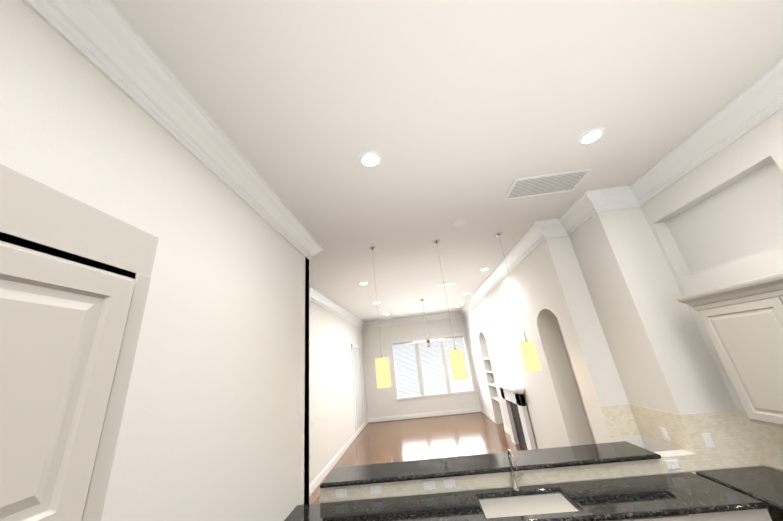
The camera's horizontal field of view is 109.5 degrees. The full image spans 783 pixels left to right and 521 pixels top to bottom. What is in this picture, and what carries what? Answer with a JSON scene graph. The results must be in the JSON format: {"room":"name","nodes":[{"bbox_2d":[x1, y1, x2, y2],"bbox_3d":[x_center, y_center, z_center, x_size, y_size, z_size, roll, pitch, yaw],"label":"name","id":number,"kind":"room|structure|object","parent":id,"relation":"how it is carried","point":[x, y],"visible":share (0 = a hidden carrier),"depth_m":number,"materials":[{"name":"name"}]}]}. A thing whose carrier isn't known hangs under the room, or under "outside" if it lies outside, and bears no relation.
{"room":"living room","nodes":[
{"label":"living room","id":0,"kind":"room"},
{"bbox_2d":[0,0,782,520],"bbox_3d":[-1.535,1.156,2.107,10.400,3.950,20.950,-7,-20,3],"label":"wall","id":1,"kind":"structure","parent":0,"point":[238,406],"depth_m":2.66,"materials":[{"name":"paint"}]},
{"bbox_2d":[0,212,151,520],"bbox_3d":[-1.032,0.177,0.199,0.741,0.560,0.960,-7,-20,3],"label":"door","id":2,"kind":"structure","parent":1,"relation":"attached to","point":[75,277],"depth_m":0.53,"materials":[{"name":"grey painted wood"}]},
{"bbox_2d":[351,344,364,430],"bbox_3d":[-1.235,4.553,10.232,0.020,2.750,1.520,-7,-20,3],"label":"door frame","id":3,"kind":"structure","parent":1,"relation":"attached to","point":[358,389],"depth_m":10.16,"materials":[{"name":"white wood"}]},
{"bbox_2d":[22,0,782,328],"bbox_3d":[-1.908,-0.589,2.662,10.050,0.235,20.750,-7,-20,3],"label":"crown molding","id":4,"kind":"structure","parent":1,"relation":"attached to","point":[106,40],"depth_m":2.28,"materials":[{"name":"white wood"}]},
{"bbox_2d":[309,407,509,497],"bbox_3d":[-1.450,2.899,1.367,10.200,0.170,20.750,-7,-20,3],"label":"baseboard","id":5,"kind":"structure","parent":1,"relation":"attached to","point":[320,477],"depth_m":10.11,"materials":[{"name":"white wood"}]},
{"bbox_2d":[393,337,472,396],"bbox_3d":[1.686,4.469,11.745,3.170,2.250,0.020,-7,-20,3],"label":"window","id":6,"kind":"structure","parent":1,"relation":"in","point":[425,351],"depth_m":11.74,"materials":[{"name":"white plastic"}]},
{"bbox_2d":[393,336,472,396],"bbox_3d":[1.674,4.419,11.641,3.060,2.115,0.070,-7,-20,3],"label":"window blinds","id":7,"kind":"object","parent":6,"relation":"attached to","point":[423,367],"visible":0.88,"depth_m":11.60,"materials":[{"name":"white plastic"}]},
{"bbox_2d":[390,333,475,399],"bbox_3d":[1.668,4.396,11.570,3.230,2.330,0.040,-7,-20,3],"label":"window frame","id":8,"kind":"structure","parent":1,"relation":"attached to","point":[459,334],"depth_m":11.53,"materials":[{"name":"white wood"}]},
{"bbox_2d":[692,293,782,427],"bbox_3d":[3.126,0.788,2.197,0.350,0.975,0.665,-7,-20,3],"label":"upper cabinet","id":9,"kind":"object","parent":1,"relation":"attached to","point":[743,323],"depth_m":2.26,"materials":[{"name":"grey wood"}]},
{"bbox_2d":[772,289,782,308],"bbox_3d":[3.065,0.564,1.574,0.350,0.975,0.665,-7,-20,3],"label":"upper cabinet","id":10,"kind":"object","parent":1,"relation":"attached to","point":[779,292],"depth_m":2.05,"materials":[{"name":"grey wood"}]},
{"bbox_2d":[309,412,524,503],"bbox_3d":[0.458,2.814,1.369,14.000,0.060,21.050,-7,-20,3],"label":"floor","id":11,"kind":"structure","parent":0,"point":[432,437],"depth_m":7.80,"materials":[{"name":"brown wood"}]},
{"bbox_2d":[493,382,536,449],"bbox_3d":[2.893,3.693,6.548,0.220,1.370,1.760,-7,-20,3],"label":"fireplace mantel","id":12,"kind":"object","parent":11,"relation":"on","point":[518,420],"visible":0.88,"depth_m":6.48,"materials":[{"name":"painted wood"},{"name":"black stone"}]},
{"bbox_2d":[656,517,695,520],"bbox_3d":[1.990,2.454,2.222,0.638,0.885,0.592,-7,-20,3],"label":"base cabinet","id":13,"kind":"object","parent":11,"relation":"on","point":[657,518],"depth_m":2.08,"materials":[{"name":"grey wood"}]},
{"bbox_2d":[696,506,771,520],"bbox_3d":[2.589,2.377,2.190,0.572,0.885,0.592,-7,-20,3],"label":"base cabinet","id":14,"kind":"object","parent":11,"relation":"on","point":[764,515],"depth_m":2.07,"materials":[{"name":"grey wood"}]},
{"bbox_2d":[110,0,782,322],"bbox_3d":[0.046,-0.938,2.754,14.000,0.080,21.050,-7,-20,3],"label":"ceiling","id":15,"kind":"structure","parent":0,"point":[449,112],"depth_m":2.09,"materials":[{"name":"paint"}]},
{"bbox_2d":[359,152,381,167],"bbox_3d":[-0.195,-0.931,2.568,0.210,0.010,0.210,-7,-20,3],"label":"recessed light","id":16,"kind":"object","parent":15,"relation":"in","point":[370,159],"visible":1,"depth_m":2.56,"materials":[{"name":"white"}]},
{"bbox_2d":[369,246,390,387],"bbox_3d":[-0.206,0.765,4.148,0.196,2.084,0.196,-7,-20,3],"label":"pendant light","id":17,"kind":"object","parent":15,"relation":"hanging from","point":[383,378],"visible":1,"depth_m":3.79,"materials":[{"name":"yellow glass"}]},
{"bbox_2d":[406,299,449,346],"bbox_3d":[1.061,1.937,8.605,1.426,1.459,1.363,-7,-20,3],"label":"ceiling fan","id":18,"kind":"object","parent":15,"relation":"hanging from","point":[427,339],"visible":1,"depth_m":8.35,"materials":[{"name":"white metal"}]},
{"bbox_2d":[437,282,454,285],"bbox_3d":[1.416,0.617,7.236,0.450,0.012,0.250,-7,-20,3],"label":"ceiling vent","id":19,"kind":"object","parent":15,"relation":"in","point":[447,283],"visible":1,"depth_m":7.21,"materials":[{"name":"white metal"}]},
{"bbox_2d":[433,240,466,379],"bbox_3d":[0.841,0.658,4.168,0.196,2.084,0.196,-7,-20,3],"label":"pendant light","id":20,"kind":"object","parent":15,"relation":"hanging from","point":[458,367],"visible":0.98,"depth_m":3.81,"materials":[{"name":"yellow glass"}]},
{"bbox_2d":[453,219,466,225],"bbox_3d":[0.979,-0.544,3.967,0.200,0.008,0.200,-7,-20,3],"label":"ceiling speaker","id":21,"kind":"object","parent":15,"relation":"attached to","point":[458,222],"visible":1,"depth_m":3.96,"materials":[{"name":"white plastic"}]},
{"bbox_2d":[495,233,541,371],"bbox_3d":[1.856,0.544,4.162,0.196,2.084,0.196,-7,-20,3],"label":"pendant light","id":22,"kind":"object","parent":15,"relation":"hanging from","point":[530,356],"visible":1,"depth_m":3.81,"materials":[{"name":"yellow glass"}]},
{"bbox_2d":[503,168,592,200],"bbox_3d":[1.822,-0.887,3.281,0.850,0.014,0.440,-7,-20,3],"label":"ceiling vent","id":23,"kind":"object","parent":15,"relation":"in","point":[547,184],"visible":1,"depth_m":3.26,"materials":[{"name":"white metal"}]},
{"bbox_2d":[578,128,604,144],"bbox_3d":[1.867,-1.152,2.582,0.210,0.010,0.210,-7,-20,3],"label":"recessed light","id":24,"kind":"object","parent":15,"relation":"in","point":[591,136],"visible":1,"depth_m":2.57,"materials":[{"name":"white"}]},
{"bbox_2d":[480,489,575,516],"bbox_3d":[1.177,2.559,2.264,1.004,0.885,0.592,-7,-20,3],"label":"sink","id":25,"kind":"object","parent":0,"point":[515,502],"depth_m":2.45,"materials":[{"name":"white ceramic"}]},
{"bbox_2d":[284,472,767,520],"bbox_3d":[0.905,2.158,2.425,3.836,0.040,0.612,-7,-20,3],"label":"countertop","id":26,"kind":"structure","parent":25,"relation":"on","point":[646,498],"depth_m":2.38,"materials":[{"name":"black stone"}]},
{"bbox_2d":[696,466,782,510],"bbox_3d":[2.989,1.302,0.728,0.615,0.040,3.980,-7,-20,3],"label":"countertop","id":27,"kind":"structure","parent":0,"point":[764,484],"depth_m":2.35,"materials":[{"name":"black stone"}]}
]}

